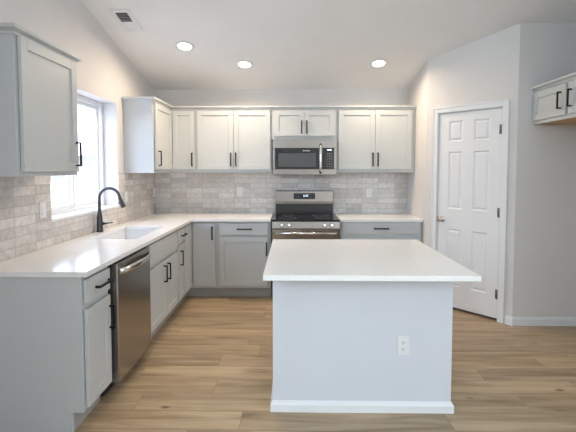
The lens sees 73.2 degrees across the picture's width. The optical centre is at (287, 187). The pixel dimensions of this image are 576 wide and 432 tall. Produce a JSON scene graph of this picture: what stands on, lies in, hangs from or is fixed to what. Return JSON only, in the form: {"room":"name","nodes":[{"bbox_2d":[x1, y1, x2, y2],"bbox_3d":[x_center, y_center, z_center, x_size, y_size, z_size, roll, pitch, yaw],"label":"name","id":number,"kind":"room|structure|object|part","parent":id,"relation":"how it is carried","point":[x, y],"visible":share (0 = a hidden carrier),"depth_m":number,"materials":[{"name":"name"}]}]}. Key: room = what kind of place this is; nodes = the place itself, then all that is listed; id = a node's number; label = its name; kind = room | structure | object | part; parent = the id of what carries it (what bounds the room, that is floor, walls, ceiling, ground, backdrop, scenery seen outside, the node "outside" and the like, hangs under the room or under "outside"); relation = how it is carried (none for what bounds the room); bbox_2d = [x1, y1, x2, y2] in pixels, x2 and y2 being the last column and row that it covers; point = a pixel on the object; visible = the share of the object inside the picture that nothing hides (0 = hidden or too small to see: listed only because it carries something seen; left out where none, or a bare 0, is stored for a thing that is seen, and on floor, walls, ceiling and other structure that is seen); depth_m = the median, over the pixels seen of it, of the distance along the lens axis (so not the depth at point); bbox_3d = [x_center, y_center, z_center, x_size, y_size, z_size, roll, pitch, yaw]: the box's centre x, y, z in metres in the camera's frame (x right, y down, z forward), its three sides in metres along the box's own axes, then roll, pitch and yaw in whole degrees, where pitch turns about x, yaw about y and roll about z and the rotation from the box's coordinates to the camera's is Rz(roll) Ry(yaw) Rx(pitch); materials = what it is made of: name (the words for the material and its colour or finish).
{"room":"kitchen","nodes":[
{"label":"kitchen","id":0,"kind":"room"},
{"bbox_2d":[0,0,153,259],"bbox_3d":[-1.869,-0.426,0.195,0.200,3.776,9.850,0,3,1],"label":"wall","id":1,"kind":"structure","parent":0,"point":[105,75],"depth_m":3.50,"materials":[{"name":"paint"}]},
{"bbox_2d":[0,23,81,176],"bbox_3d":[-1.553,-0.468,2.327,0.368,0.790,0.641,0,3,1],"label":"upper cabinet","id":2,"kind":"object","parent":1,"relation":"attached to","point":[39,114],"visible":1,"depth_m":2.19,"materials":[{"name":"grey paint"}]},
{"bbox_3d":[-1.565,-0.841,2.310,0.344,0.044,0.641,0,3,1],"label":"crown moulding","id":3,"kind":"part","parent":2,"relation":"part of","materials":[{"name":"grey paint"}]},
{"bbox_3d":[-1.413,-0.457,2.326,0.020,0.718,0.529,0,3,1],"label":"door","id":4,"kind":"part","parent":2,"relation":"part of","materials":[{"name":"grey paint"}]},
{"bbox_3d":[-1.383,-0.225,2.575,0.034,0.160,0.014,0,3,1],"label":"handle","id":5,"kind":"part","parent":2,"relation":"part of","materials":[{"name":"black metal"}]},
{"bbox_2d":[0,173,155,261],"bbox_3d":[-1.720,0.140,3.308,0.008,0.518,3.378,0,3,1],"label":"tile backsplash","id":6,"kind":"structure","parent":1,"relation":"attached to","point":[22,232],"depth_m":2.73,"materials":[{"name":"beige tile"}]},
{"bbox_2d":[39,202,45,218],"bbox_3d":[-1.719,0.156,2.731,0.012,0.116,0.072,0,3,1],"label":"light switch","id":7,"kind":"object","parent":6,"relation":"attached to","point":[42,205],"visible":1,"depth_m":2.72,"materials":[{"name":"white plastic"}]},
{"bbox_2d":[125,191,127,202],"bbox_3d":[-1.699,0.096,4.107,0.012,0.116,0.072,0,3,1],"label":"light switch","id":8,"kind":"object","parent":6,"relation":"attached to","point":[126,192],"visible":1,"depth_m":4.10,"materials":[{"name":"white plastic"}]},
{"bbox_2d":[51,95,118,221],"bbox_3d":[-1.819,-0.298,3.365,0.212,1.052,1.098,0,3,1],"label":"window","id":9,"kind":"structure","parent":1,"relation":"in","point":[72,209],"depth_m":3.71,"materials":[{"name":"white plastic"}]},
{"bbox_3d":[-1.879,-0.293,3.123,0.028,0.956,0.529,0,3,1],"label":"sash","id":10,"kind":"part","parent":9,"relation":"part of","materials":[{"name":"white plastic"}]},
{"bbox_3d":[-1.902,-0.316,3.608,0.028,0.956,0.529,0,3,1],"label":"sash","id":11,"kind":"part","parent":9,"relation":"part of","materials":[{"name":"white plastic"}]},
{"bbox_3d":[-1.786,0.215,3.389,0.147,0.024,1.098,0,3,1],"label":"sill","id":12,"kind":"part","parent":9,"relation":"part of","materials":[{"name":"white paint"}]},
{"bbox_2d":[123,101,196,172],"bbox_3d":[-1.399,-0.559,4.508,0.614,0.762,0.904,0,3,1],"label":"upper cabinet","id":13,"kind":"object","parent":1,"relation":"attached to","point":[158,138],"visible":0.99,"depth_m":4.12,"materials":[{"name":"grey paint"}]},
{"bbox_3d":[-1.384,-0.557,4.350,0.020,0.700,0.534,0,3,1],"label":"door","id":14,"kind":"part","parent":13,"relation":"part of","materials":[{"name":"grey paint"}]},
{"bbox_3d":[-1.237,-0.571,4.632,0.261,0.700,0.020,0,3,1],"label":"door","id":15,"kind":"part","parent":13,"relation":"part of","materials":[{"name":"grey paint"}]},
{"bbox_2d":[121,97,416,109],"bbox_3d":[-0.096,-0.936,4.304,3.226,0.044,0.638,0,3,1],"label":"crown molding","id":16,"kind":"structure","parent":13,"relation":"on","point":[154,99],"depth_m":4.58,"materials":[{"name":"grey paint"}]},
{"bbox_2d":[153,89,407,215],"bbox_3d":[0.609,-0.020,5.035,5.020,2.502,0.150,0,3,1],"label":"wall","id":17,"kind":"structure","parent":0,"point":[300,97],"depth_m":4.92,"materials":[{"name":"paint"}]},
{"bbox_2d":[196,110,272,172],"bbox_3d":[-0.635,-0.571,4.764,0.906,0.762,0.369,0,3,1],"label":"upper cabinet","id":18,"kind":"object","parent":17,"relation":"attached to","point":[227,141],"visible":1,"depth_m":4.62,"materials":[{"name":"grey paint"}]},
{"bbox_3d":[-0.856,-0.570,4.627,0.429,0.700,0.020,0,3,1],"label":"door","id":19,"kind":"part","parent":18,"relation":"part of","materials":[{"name":"grey paint"}]},
{"bbox_3d":[-0.420,-0.570,4.621,0.436,0.700,0.020,0,3,1],"label":"door","id":20,"kind":"part","parent":18,"relation":"part of","materials":[{"name":"grey paint"}]},
{"bbox_2d":[155,172,406,212],"bbox_3d":[-0.083,0.060,4.968,3.218,0.518,0.008,0,3,1],"label":"tile backsplash","id":21,"kind":"structure","parent":17,"relation":"attached to","point":[175,192],"depth_m":4.96,"materials":[{"name":"grey tile"}]},
{"bbox_2d":[237,187,242,195],"bbox_3d":[-0.606,0.045,4.967,0.072,0.116,0.009,0,3,1],"label":"wall outlet","id":22,"kind":"object","parent":21,"relation":"attached to","point":[239,189],"visible":1,"depth_m":4.96,"materials":[{"name":"white plastic"}]},
{"bbox_2d":[366,188,371,196],"bbox_3d":[1.047,0.057,4.944,0.072,0.116,0.009,0,3,1],"label":"wall outlet","id":23,"kind":"object","parent":21,"relation":"attached to","point":[368,190],"visible":1,"depth_m":4.94,"materials":[{"name":"white plastic"}]},
{"bbox_2d":[272,110,336,139],"bbox_3d":[0.206,-0.769,4.743,0.773,0.363,0.369,0,3,1],"label":"upper cabinet","id":24,"kind":"object","parent":17,"relation":"attached to","point":[286,124],"visible":0.98,"depth_m":4.60,"materials":[{"name":"grey paint"}]},
{"bbox_3d":[0.023,-0.767,4.605,0.355,0.304,0.020,0,3,1],"label":"door","id":25,"kind":"part","parent":24,"relation":"part of","materials":[{"name":"grey paint"}]},
{"bbox_2d":[273,139,336,174],"bbox_3d":[0.209,-0.370,4.719,0.751,0.424,0.436,0,3,1],"label":"microwave","id":26,"kind":"object","parent":24,"relation":"attached to","point":[290,156],"visible":1,"depth_m":4.55,"materials":[{"name":"silver metal"}]},
{"bbox_3d":[0.141,-0.346,4.569,0.567,0.246,0.023,0,3,1],"label":"door","id":27,"kind":"part","parent":26,"relation":"part of","materials":[{"name":"black glass"}]},
{"bbox_3d":[0.392,-0.345,4.533,0.032,0.353,0.067,0,3,1],"label":"handle","id":28,"kind":"part","parent":26,"relation":"part of","materials":[{"name":"silver metal"}]},
{"bbox_3d":[0.487,-0.346,4.564,0.122,0.246,0.023,0,3,1],"label":"control panel","id":29,"kind":"part","parent":26,"relation":"part of","materials":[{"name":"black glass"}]},
{"bbox_3d":[0.382,-0.767,4.600,0.355,0.304,0.020,0,3,1],"label":"door","id":30,"kind":"part","parent":24,"relation":"part of","materials":[{"name":"grey paint"}]},
{"bbox_2d":[337,110,414,172],"bbox_3d":[1.058,-0.570,4.741,0.930,0.762,0.369,0,3,1],"label":"upper cabinet","id":31,"kind":"object","parent":17,"relation":"attached to","point":[368,141],"visible":0.98,"depth_m":4.60,"materials":[{"name":"grey paint"}]},
{"bbox_3d":[0.827,-0.569,4.603,0.431,0.700,0.020,0,3,1],"label":"door","id":32,"kind":"part","parent":31,"relation":"part of","materials":[{"name":"grey paint"}]},
{"bbox_3d":[1.263,-0.569,4.597,0.433,0.700,0.020,0,3,1],"label":"door","id":33,"kind":"part","parent":31,"relation":"part of","materials":[{"name":"grey paint"}]},
{"bbox_2d":[74,295,575,431],"bbox_3d":[0.540,1.522,0.254,5.020,0.120,9.850,0,3,1],"label":"floor","id":34,"kind":"structure","parent":0,"point":[208,367],"depth_m":2.67,"materials":[{"name":"brown wood"}]},
{"bbox_2d":[0,267,115,431],"bbox_3d":[-1.406,0.921,2.301,0.669,0.884,0.309,0,3,1],"label":"base cabinet","id":35,"kind":"object","parent":34,"relation":"on","point":[56,350],"visible":0.96,"depth_m":2.15,"materials":[{"name":"grey paint"}]},
{"bbox_3d":[-1.437,0.928,2.157,0.611,0.884,0.020,0,3,1],"label":"panel","id":36,"kind":"part","parent":35,"relation":"part of","materials":[{"name":"grey paint"}]},
{"bbox_3d":[-1.115,0.568,2.279,0.020,0.133,0.272,0,3,1],"label":"drawer","id":37,"kind":"part","parent":35,"relation":"part of","materials":[{"name":"grey paint"}]},
{"bbox_3d":[-1.115,0.947,2.297,0.020,0.556,0.272,0,3,1],"label":"door","id":38,"kind":"part","parent":35,"relation":"part of","materials":[{"name":"grey paint"}]},
{"bbox_3d":[-1.088,0.568,2.313,0.034,0.014,0.165,0,3,1],"label":"handle","id":39,"kind":"part","parent":35,"relation":"part of","materials":[{"name":"black metal"}]},
{"bbox_3d":[-1.087,0.799,2.410,0.034,0.145,0.014,0,3,1],"label":"handle","id":40,"kind":"part","parent":35,"relation":"part of","materials":[{"name":"black metal"}]},
{"bbox_2d":[100,247,150,395],"bbox_3d":[-1.365,0.904,2.772,0.678,0.872,0.604,0,3,1],"label":"dishwasher","id":41,"kind":"object","parent":34,"relation":"on","point":[129,291],"visible":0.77,"depth_m":2.65,"materials":[{"name":"silver metal"}]},
{"bbox_3d":[-1.429,1.285,2.795,0.510,0.086,0.593,0,3,1],"label":"kick plate","id":42,"kind":"part","parent":41,"relation":"part of","materials":[{"name":"black plastic"}]},
{"bbox_3d":[-1.060,0.528,2.761,0.067,0.040,0.510,0,3,1],"label":"handle","id":43,"kind":"part","parent":41,"relation":"part of","materials":[{"name":"silver metal"}]},
{"bbox_2d":[145,231,177,338],"bbox_3d":[-1.388,0.865,3.476,0.667,0.884,0.794,0,3,1],"label":"base cabinet","id":44,"kind":"object","parent":34,"relation":"on","point":[164,258],"visible":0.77,"depth_m":3.42,"materials":[{"name":"grey paint"}]},
{"bbox_3d":[-1.102,0.914,3.278,0.020,0.505,0.374,0,3,1],"label":"door","id":45,"kind":"part","parent":44,"relation":"part of","materials":[{"name":"grey paint"}]},
{"bbox_3d":[-1.073,0.759,3.427,0.034,0.150,0.014,0,3,1],"label":"handle","id":46,"kind":"part","parent":44,"relation":"part of","materials":[{"name":"black metal"}]},
{"bbox_3d":[-1.096,0.895,3.655,0.020,0.505,0.374,0,3,1],"label":"door","id":47,"kind":"part","parent":44,"relation":"part of","materials":[{"name":"grey paint"}]},
{"bbox_2d":[170,227,187,315],"bbox_3d":[-1.381,0.840,3.995,0.667,0.884,0.243,0,3,1],"label":"base cabinet","id":48,"kind":"object","parent":34,"relation":"on","point":[181,234],"visible":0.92,"depth_m":3.97,"materials":[{"name":"grey paint"}]},
{"bbox_3d":[-1.091,0.483,3.977,0.020,0.133,0.232,0,3,1],"label":"drawer","id":49,"kind":"part","parent":48,"relation":"part of","materials":[{"name":"grey paint"}]},
{"bbox_3d":[-1.091,0.854,3.995,0.020,0.556,0.232,0,3,1],"label":"door","id":50,"kind":"part","parent":48,"relation":"part of","materials":[{"name":"grey paint"}]},
{"bbox_2d":[177,222,218,306],"bbox_3d":[-1.249,0.812,4.569,0.914,0.884,0.909,0,3,1],"label":"base cabinet","id":51,"kind":"object","parent":34,"relation":"on","point":[201,269],"visible":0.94,"depth_m":4.39,"materials":[{"name":"grey paint"}]},
{"bbox_2d":[0,213,273,276],"bbox_3d":[-0.954,0.403,3.548,1.518,0.030,2.886,0,3,1],"label":"countertop","id":52,"kind":"structure","parent":51,"relation":"on","point":[83,256],"depth_m":2.77,"materials":[{"name":"white stone"}]},
{"bbox_2d":[96,187,125,231],"bbox_3d":[-1.571,0.192,3.454,0.263,0.402,0.058,0,3,1],"label":"faucet","id":53,"kind":"object","parent":52,"relation":"on","point":[100,223],"visible":1,"depth_m":3.44,"materials":[{"name":"grey metal"}]},
{"bbox_3d":[-1.582,0.097,3.450,0.208,0.212,0.025,0,3,1],"label":"spout","id":54,"kind":"part","parent":53,"relation":"part of","materials":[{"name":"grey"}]},
{"bbox_2d":[99,229,157,238],"bbox_3d":[-1.401,0.520,3.465,0.423,0.194,0.743,0,3,1],"label":"sink","id":55,"kind":"object","parent":52,"relation":"in","point":[126,233],"visible":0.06,"depth_m":3.82,"materials":[{"name":"white ceramic"}]},
{"bbox_3d":[-1.088,0.761,4.248,0.020,0.716,0.246,0,3,1],"label":"door","id":56,"kind":"part","parent":51,"relation":"part of","materials":[{"name":"grey paint"}]},
{"bbox_3d":[-0.939,0.754,4.393,0.252,0.716,0.020,0,3,1],"label":"door","id":57,"kind":"part","parent":51,"relation":"part of","materials":[{"name":"grey paint"}]},
{"bbox_2d":[217,220,271,296],"bbox_3d":[-0.485,0.807,4.679,0.609,0.884,0.667,0,3,1],"label":"base cabinet","id":58,"kind":"object","parent":34,"relation":"on","point":[243,248],"visible":0.98,"depth_m":4.39,"materials":[{"name":"grey paint"}]},
{"bbox_3d":[-0.489,0.464,4.373,0.548,0.133,0.020,0,3,1],"label":"drawer","id":59,"kind":"part","parent":58,"relation":"part of","materials":[{"name":"grey paint"}]},
{"bbox_3d":[-0.489,0.835,4.391,0.548,0.556,0.020,0,3,1],"label":"door","id":60,"kind":"part","parent":58,"relation":"part of","materials":[{"name":"grey paint"}]},
{"bbox_2d":[272,190,339,294],"bbox_3d":[0.211,0.650,4.603,0.756,1.205,0.728,0,3,1],"label":"range","id":61,"kind":"object","parent":34,"relation":"on","point":[300,214],"visible":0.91,"depth_m":4.58,"materials":[{"name":"silver metal"}]},
{"bbox_3d":[0.215,0.261,4.883,0.722,0.121,0.023,0,3,1],"label":"backguard glass","id":62,"kind":"part","parent":61,"relation":"part of","materials":[{"name":"black glass"}]},
{"bbox_3d":[0.207,0.742,4.332,0.750,0.577,0.042,0,3,1],"label":"oven door","id":63,"kind":"part","parent":61,"relation":"part of","materials":[{"name":"silver metal"}]},
{"bbox_2d":[272,214,339,221],"bbox_3d":[0.211,0.347,4.583,0.756,0.022,0.600,0,3,1],"label":"cooktop","id":64,"kind":"object","parent":61,"relation":"in","point":[277,217],"depth_m":4.39,"materials":[{"name":"grey"}]},
{"bbox_3d":[0.207,0.410,4.310,0.752,0.076,0.052,0,3,1],"label":"control panel","id":65,"kind":"part","parent":61,"relation":"part of","materials":[{"name":"silver metal"}]},
{"bbox_3d":[0.207,0.498,4.267,0.666,0.028,0.070,0,3,1],"label":"oven handle","id":66,"kind":"part","parent":61,"relation":"part of","materials":[{"name":"silver metal"}]},
{"bbox_2d":[270,281,453,413],"bbox_3d":[0.457,0.902,2.694,1.109,0.884,0.740,0,3,1],"label":"kitchen island","id":67,"kind":"object","parent":34,"relation":"on","point":[335,342],"visible":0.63,"depth_m":2.34,"materials":[{"name":"paint"}]},
{"bbox_3d":[0.457,1.311,2.713,1.109,0.066,0.740,0,3,1],"label":"baseboard","id":68,"kind":"part","parent":67,"relation":"part of","materials":[{"name":"white paint"}]},
{"bbox_2d":[263,239,480,281],"bbox_3d":[0.452,0.450,2.566,1.146,0.030,1.057,0,3,1],"label":"island countertop","id":69,"kind":"structure","parent":67,"relation":"on","point":[288,259],"depth_m":2.35,"materials":[{"name":"white stone"}]},
{"bbox_2d":[397,336,408,354],"bbox_3d":[0.699,0.948,2.332,0.072,0.116,0.009,0,3,1],"label":"wall outlet","id":70,"kind":"object","parent":67,"relation":"attached to","point":[402,341],"visible":1,"depth_m":2.33,"materials":[{"name":"white plastic"}]},
{"bbox_2d":[340,222,421,241],"bbox_3d":[1.061,0.808,4.657,0.916,0.884,0.667,0,3,1],"label":"base cabinet","id":71,"kind":"object","parent":34,"relation":"on","point":[348,230],"visible":0.34,"depth_m":4.34,"materials":[{"name":"grey paint"}]},
{"bbox_3d":[0.841,0.836,4.372,0.433,0.556,0.020,0,3,1],"label":"door","id":72,"kind":"part","parent":71,"relation":"part of","materials":[{"name":"grey paint"}]},
{"bbox_2d":[334,213,422,221],"bbox_3d":[1.058,0.351,4.641,0.926,0.030,0.640,0,3,1],"label":"countertop","id":73,"kind":"structure","parent":71,"relation":"on","point":[344,217],"depth_m":4.50,"materials":[{"name":"white stone"}]},
{"bbox_3d":[1.052,0.455,4.324,0.165,0.014,0.034,0,3,1],"label":"handle","id":74,"kind":"part","parent":71,"relation":"part of","materials":[{"name":"black metal"}]},
{"bbox_3d":[1.059,0.450,4.351,0.870,0.133,0.020,0,3,1],"label":"drawer","id":75,"kind":"part","parent":71,"relation":"part of","materials":[{"name":"grey paint"}]},
{"bbox_3d":[1.278,0.836,4.366,0.433,0.556,0.020,0,3,1],"label":"door","id":76,"kind":"part","parent":71,"relation":"part of","materials":[{"name":"grey paint"}]},
{"bbox_2d":[81,0,575,89],"bbox_3d":[0.540,-1.716,0.099,5.020,1.470,9.850,0,3,1],"label":"ceiling","id":77,"kind":"structure","parent":0,"point":[289,44],"depth_m":3.74,"materials":[{"name":"paint"}]},
{"bbox_2d":[108,9,143,31],"bbox_3d":[-1.452,-1.511,3.505,0.190,0.083,0.322,0,3,1],"label":"ceiling vent","id":78,"kind":"object","parent":77,"relation":"in","point":[125,18],"visible":1,"depth_m":3.49,"materials":[{"name":"white plastic"}]},
{"bbox_2d":[175,41,193,50],"bbox_3d":[-1.036,-1.431,3.918,0.188,0.050,0.183,0,3,1],"label":"recessed light","id":79,"kind":"object","parent":77,"relation":"in","point":[181,45],"visible":1,"depth_m":3.91,"materials":[{"name":"white plastic"}]},
{"bbox_2d":[178,43,191,49],"bbox_3d":[-1.036,-1.431,3.918,0.138,0.037,0.136,0,3,1],"label":"diffuser","id":80,"kind":"object","parent":79,"relation":"attached to","point":[181,46],"depth_m":3.91,"materials":[{"name":"white plastic"}]},
{"bbox_2d":[236,60,252,68],"bbox_3d":[-0.470,-1.362,4.277,0.188,0.050,0.183,0,3,1],"label":"recessed light","id":81,"kind":"object","parent":77,"relation":"in","point":[244,64],"visible":1,"depth_m":4.27,"materials":[{"name":"white plastic"}]},
{"bbox_2d":[238,62,250,67],"bbox_3d":[-0.470,-1.362,4.277,0.138,0.037,0.136,0,3,1],"label":"diffuser","id":82,"kind":"object","parent":81,"relation":"attached to","point":[240,64],"depth_m":4.27,"materials":[{"name":"white plastic"}]},
{"bbox_2d":[370,59,386,67],"bbox_3d":[1.002,-1.363,4.245,0.188,0.050,0.183,0,3,1],"label":"recessed light","id":83,"kind":"object","parent":77,"relation":"in","point":[377,63],"visible":1,"depth_m":4.24,"materials":[{"name":"white plastic"}]},
{"bbox_2d":[372,61,384,66],"bbox_3d":[1.002,-1.363,4.245,0.138,0.037,0.136,0,3,1],"label":"diffuser","id":84,"kind":"object","parent":83,"relation":"attached to","point":[374,63],"depth_m":4.24,"materials":[{"name":"white plastic"}]},
{"bbox_2d":[407,61,427,243],"bbox_3d":[1.578,-0.078,4.591,0.110,2.660,0.705,0,3,1],"label":"wall","id":85,"kind":"structure","parent":0,"point":[418,90],"depth_m":4.46,"materials":[{"name":"paint"}]},
{"bbox_2d":[425,24,519,319],"bbox_3d":[1.860,-0.123,3.952,0.110,2.811,0.882,-3,4,-43],"label":"wall","id":86,"kind":"structure","parent":0,"point":[486,69],"depth_m":3.75,"materials":[{"name":"paint"}]},
{"bbox_2d":[430,99,509,323],"bbox_3d":[1.841,0.222,3.949,0.166,2.122,0.744,-3,4,-43],"label":"door","id":87,"kind":"structure","parent":86,"relation":"in","point":[470,142],"depth_m":3.88,"materials":[{"name":"white paint"}]},
{"bbox_3d":[1.625,0.331,4.107,0.062,0.066,0.066,-3,4,-43],"label":"knob","id":88,"kind":"part","parent":87,"relation":"part of","materials":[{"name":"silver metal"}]},
{"bbox_2d":[504,315,512,325],"bbox_3d":[2.098,1.256,3.674,0.014,0.083,0.066,-3,4,-43],"label":"baseboard","id":89,"kind":"structure","parent":86,"relation":"attached to","point":[508,319],"depth_m":3.67,"materials":[{"name":"white paint"}]},
{"bbox_2d":[512,23,575,316],"bbox_3d":[2.561,-0.108,3.642,0.877,2.811,0.110,0,3,1],"label":"wall","id":90,"kind":"structure","parent":0,"point":[544,268],"depth_m":3.60,"materials":[{"name":"paint"}]},
{"bbox_2d":[512,317,575,325],"bbox_3d":[2.506,1.257,3.646,0.777,0.083,0.014,0,3,1],"label":"baseboard","id":91,"kind":"structure","parent":90,"relation":"attached to","point":[516,321],"depth_m":3.64,"materials":[{"name":"white paint"}]},
{"bbox_3d":[2.950,-0.423,0.127,0.200,3.776,9.850,0,3,1],"label":"wall","id":92,"kind":"structure","parent":0,"visible":0},
{"bbox_2d":[531,72,575,124],"bbox_3d":[2.546,-0.726,3.028,0.687,0.342,1.052,0,3,1],"label":"upper cabinet","id":93,"kind":"object","parent":92,"relation":"attached to","point":[554,101],"visible":1,"depth_m":3.26,"materials":[{"name":"grey paint"}]},
{"bbox_3d":[2.251,-0.727,3.328,0.020,0.253,0.417,0,3,1],"label":"door","id":94,"kind":"part","parent":93,"relation":"part of","materials":[{"name":"grey paint"}]},
{"bbox_3d":[2.248,-0.875,3.025,0.044,0.044,1.052,0,3,1],"label":"crown moulding","id":95,"kind":"part","parent":93,"relation":"part of","materials":[{"name":"grey paint"}]},
{"bbox_3d":[2.262,-0.572,3.039,0.020,0.034,1.052,0,3,1],"label":"rail","id":96,"kind":"part","parent":93,"relation":"part of","materials":[{"name":"grey paint"}]},
{"bbox_3d":[2.581,-0.560,3.035,0.612,0.006,1.044,0,3,1],"label":"underside panel","id":97,"kind":"part","parent":93,"relation":"part of","materials":[{"name":"brown wood"}]},
{"bbox_3d":[2.221,-0.718,3.170,0.034,0.140,0.014,0,3,1],"label":"handle","id":98,"kind":"part","parent":93,"relation":"part of","materials":[{"name":"black metal"}]},
{"bbox_3d":[2.220,-0.712,3.050,0.034,0.140,0.014,0,3,1],"label":"handle","id":99,"kind":"part","parent":93,"relation":"part of","materials":[{"name":"black metal"}]},
{"bbox_3d":[2.244,-0.705,2.870,0.020,0.253,0.437,0,3,1],"label":"door","id":100,"kind":"part","parent":93,"relation":"part of","materials":[{"name":"grey paint"}]},
{"label":"outside","id":101,"kind":"structure","parent":0,"visible":0},
{"bbox_3d":[-65.763,-2.004,80.896,129.750,0.100,230.000,0,3,1],"label":"ground","id":102,"kind":"structure","parent":101,"visible":0},
{"bbox_2d":[51,177,94,206],"bbox_3d":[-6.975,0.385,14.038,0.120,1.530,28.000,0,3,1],"label":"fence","id":103,"kind":"object","parent":102,"relation":"on","point":[84,189],"visible":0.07,"depth_m":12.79,"materials":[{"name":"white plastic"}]},
{"bbox_3d":[-7.022,0.581,11.104,0.050,1.320,1.880,0,3,1],"label":"panel","id":104,"kind":"part","parent":103,"relation":"part of","materials":[{"name":"white plastic"}]},
{"bbox_3d":[-7.003,0.478,12.100,0.120,1.530,0.120,0,3,1],"label":"post","id":105,"kind":"part","parent":103,"relation":"part of","materials":[{"name":"white plastic"}]},
{"bbox_3d":[-6.994,-0.209,13.068,0.090,0.070,1.880,0,3,1],"label":"rail","id":106,"kind":"part","parent":103,"relation":"part of","materials":[{"name":"white plastic"}]},
{"bbox_3d":[-6.994,0.485,13.102,0.050,1.320,1.880,0,3,1],"label":"panel","id":107,"kind":"part","parent":103,"relation":"part of","materials":[{"name":"white plastic"}]},
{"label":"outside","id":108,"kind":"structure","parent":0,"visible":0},
{"bbox_2d":[51,155,94,181],"bbox_3d":[-71.897,-8.908,133.217,96.000,8.782,295.000,0,3,1],"label":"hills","id":109,"kind":"structure","parent":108,"point":[86,171],"depth_m":84.22,"materials":[{"name":"white"}]}
]}

